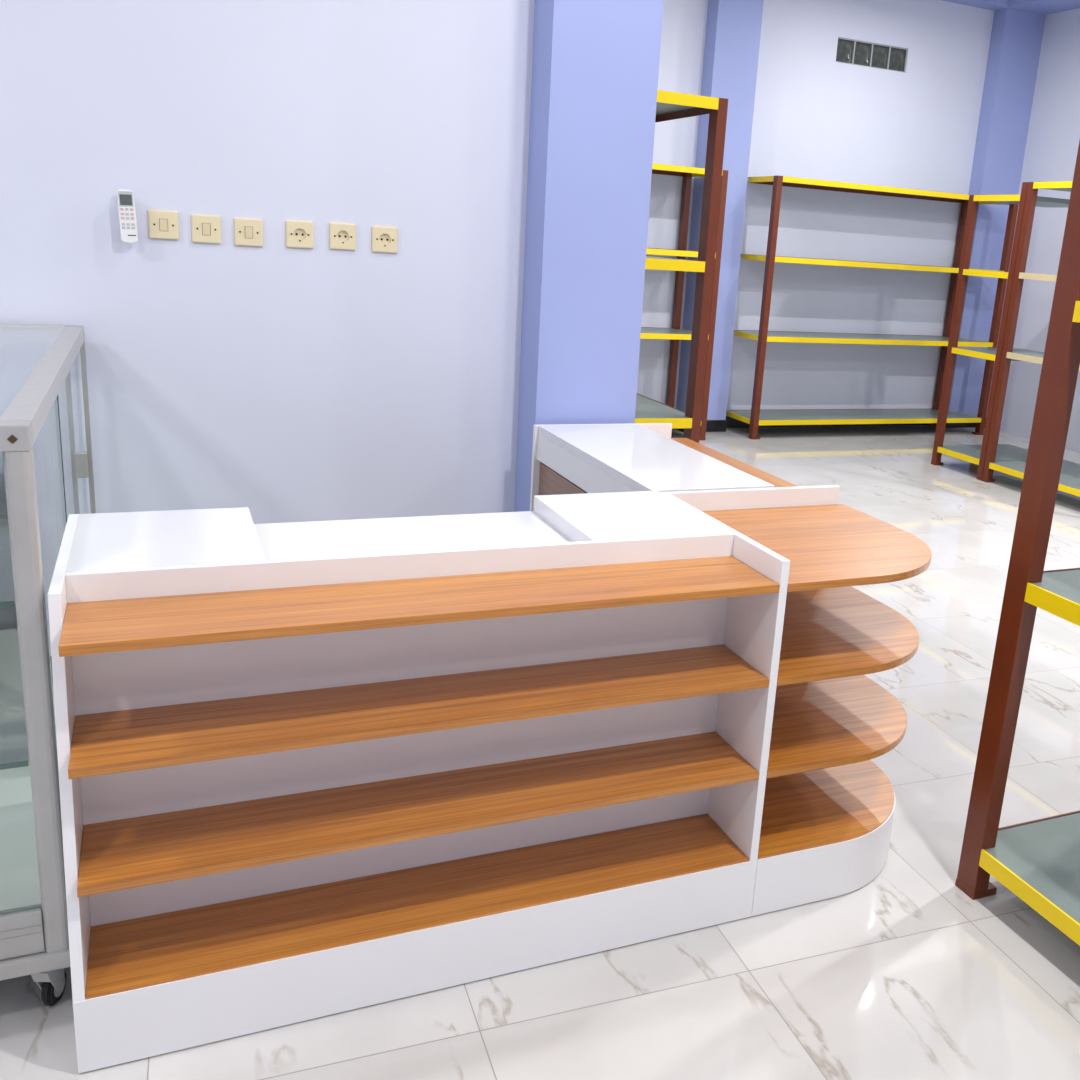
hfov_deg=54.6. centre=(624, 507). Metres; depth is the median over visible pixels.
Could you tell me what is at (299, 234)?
wall socket
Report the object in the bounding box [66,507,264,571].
countertop
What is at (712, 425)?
baseboard
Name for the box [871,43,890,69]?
glass block
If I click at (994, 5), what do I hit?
trim
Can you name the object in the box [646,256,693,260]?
shelf
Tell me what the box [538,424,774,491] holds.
countertop
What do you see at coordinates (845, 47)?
glass block
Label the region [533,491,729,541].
countertop
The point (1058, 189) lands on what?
shelf
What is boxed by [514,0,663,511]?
column
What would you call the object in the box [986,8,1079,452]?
wall
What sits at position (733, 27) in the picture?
column
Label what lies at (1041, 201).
shelf
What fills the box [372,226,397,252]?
wall socket
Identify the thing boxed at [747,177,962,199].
shelf
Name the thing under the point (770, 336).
shelf
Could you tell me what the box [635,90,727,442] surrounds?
storage rack
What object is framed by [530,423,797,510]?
counter
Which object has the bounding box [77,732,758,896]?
shelf
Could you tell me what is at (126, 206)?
remote control
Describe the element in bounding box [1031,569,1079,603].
shelf
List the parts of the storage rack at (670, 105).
rail, edge trim, edge trim, rail, edge trim, post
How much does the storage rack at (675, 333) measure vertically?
2.099 m
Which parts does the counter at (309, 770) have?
panel, panel, panel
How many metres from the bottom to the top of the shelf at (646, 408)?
0.010 m
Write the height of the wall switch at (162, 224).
0.086 m
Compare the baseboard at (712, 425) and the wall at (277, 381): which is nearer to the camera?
the wall at (277, 381)
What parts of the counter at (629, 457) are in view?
drawer, panel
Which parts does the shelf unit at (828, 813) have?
panel, shelf, shelf, shelf, shelf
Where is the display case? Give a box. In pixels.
[0,324,95,1005]
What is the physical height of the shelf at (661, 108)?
0.010 m
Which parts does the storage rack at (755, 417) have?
edge trim, edge trim, edge trim, edge trim, post, rail, rail, rail, rail, edge trim, edge trim, edge trim, edge trim, post, edge trim, post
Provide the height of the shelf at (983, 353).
0.032 m
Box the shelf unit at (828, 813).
[668,485,931,915]
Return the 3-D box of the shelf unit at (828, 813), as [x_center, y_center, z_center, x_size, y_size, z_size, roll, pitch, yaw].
[0.470,0.460,2.771,0.569,0.900,0.618,-3,16,-24]
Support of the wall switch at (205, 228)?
attached to the wall at (277, 381)
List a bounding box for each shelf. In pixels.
[58,556,779,656]
[68,644,768,778]
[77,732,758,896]
[85,814,748,998]
[635,394,688,418]
[641,327,691,333]
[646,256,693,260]
[656,102,697,114]
[670,438,797,486]
[726,409,978,419]
[734,330,985,341]
[741,254,980,269]
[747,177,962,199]
[941,444,1027,460]
[957,347,1039,360]
[984,196,1069,207]
[985,813,1079,923]
[993,459,1079,489]
[1011,352,1043,357]
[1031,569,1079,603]
[1041,188,1070,191]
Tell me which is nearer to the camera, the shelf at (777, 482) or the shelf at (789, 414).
the shelf at (777, 482)
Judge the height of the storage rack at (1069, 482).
2.100 m
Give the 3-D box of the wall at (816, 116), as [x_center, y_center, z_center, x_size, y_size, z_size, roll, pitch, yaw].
[-1.367,-2.530,7.656,10.682,3.980,0.150,-3,16,-24]
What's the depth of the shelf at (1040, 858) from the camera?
2.56 m
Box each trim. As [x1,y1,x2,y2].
[942,0,1008,10]
[1008,0,1079,14]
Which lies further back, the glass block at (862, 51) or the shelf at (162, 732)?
the glass block at (862, 51)
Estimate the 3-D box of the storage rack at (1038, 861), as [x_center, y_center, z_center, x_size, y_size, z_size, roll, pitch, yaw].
[1.450,0.108,1.993,0.610,2.099,1.248,-3,16,-24]
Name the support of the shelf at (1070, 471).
attached to the storage rack at (1069, 482)
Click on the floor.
(901, 975)
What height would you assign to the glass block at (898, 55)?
0.194 m
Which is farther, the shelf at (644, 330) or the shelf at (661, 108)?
the shelf at (644, 330)
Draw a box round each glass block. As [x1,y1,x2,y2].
[836,37,854,64]
[853,40,872,66]
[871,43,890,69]
[888,46,907,72]
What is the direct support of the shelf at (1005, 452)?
attached to the storage rack at (976, 454)
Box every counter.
[48,491,789,1073]
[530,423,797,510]
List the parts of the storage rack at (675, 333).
rail, edge trim, post, edge trim, edge trim, edge trim, post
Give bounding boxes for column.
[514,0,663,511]
[676,0,763,419]
[948,8,1045,415]
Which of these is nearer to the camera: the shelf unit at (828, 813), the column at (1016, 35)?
the shelf unit at (828, 813)
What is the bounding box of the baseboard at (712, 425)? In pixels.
[674,416,975,431]
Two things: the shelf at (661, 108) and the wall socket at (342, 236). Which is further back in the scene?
the shelf at (661, 108)
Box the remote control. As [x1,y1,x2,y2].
[117,189,137,242]
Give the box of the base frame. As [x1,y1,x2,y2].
[0,949,69,980]
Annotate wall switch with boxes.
[148,210,178,239]
[191,214,220,243]
[234,218,262,246]
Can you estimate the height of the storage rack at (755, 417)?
2.099 m
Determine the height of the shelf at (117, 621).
0.019 m
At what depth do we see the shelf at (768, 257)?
8.62 m
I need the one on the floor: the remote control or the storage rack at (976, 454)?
the storage rack at (976, 454)
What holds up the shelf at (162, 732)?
attached to the counter at (309, 770)
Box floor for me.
[0,425,1079,1079]
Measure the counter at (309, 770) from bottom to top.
0.900 m
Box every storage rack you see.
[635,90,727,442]
[640,163,727,439]
[726,175,1018,438]
[931,182,1069,480]
[955,140,1079,945]
[982,181,1079,496]
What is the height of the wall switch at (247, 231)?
0.086 m
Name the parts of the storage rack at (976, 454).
post, edge trim, edge trim, edge trim, edge trim, post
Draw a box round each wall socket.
[286,220,313,248]
[329,222,355,249]
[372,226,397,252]
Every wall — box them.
[0,0,534,628]
[637,0,993,415]
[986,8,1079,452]
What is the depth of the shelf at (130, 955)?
2.21 m
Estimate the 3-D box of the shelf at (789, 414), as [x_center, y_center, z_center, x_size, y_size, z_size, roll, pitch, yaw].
[2.103,-0.829,9.333,2.474,0.010,0.499,-3,16,-24]
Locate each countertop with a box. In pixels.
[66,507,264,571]
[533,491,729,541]
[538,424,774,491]
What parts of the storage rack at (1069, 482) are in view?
foot plate, post, edge trim, edge trim, edge trim, edge trim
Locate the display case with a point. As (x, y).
(45, 465)
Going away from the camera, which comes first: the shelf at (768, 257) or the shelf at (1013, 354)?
the shelf at (1013, 354)
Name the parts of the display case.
rail, kick rail, pane, post, rail, sliding pane, sliding pane, pull handle, post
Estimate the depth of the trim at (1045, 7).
8.88 m

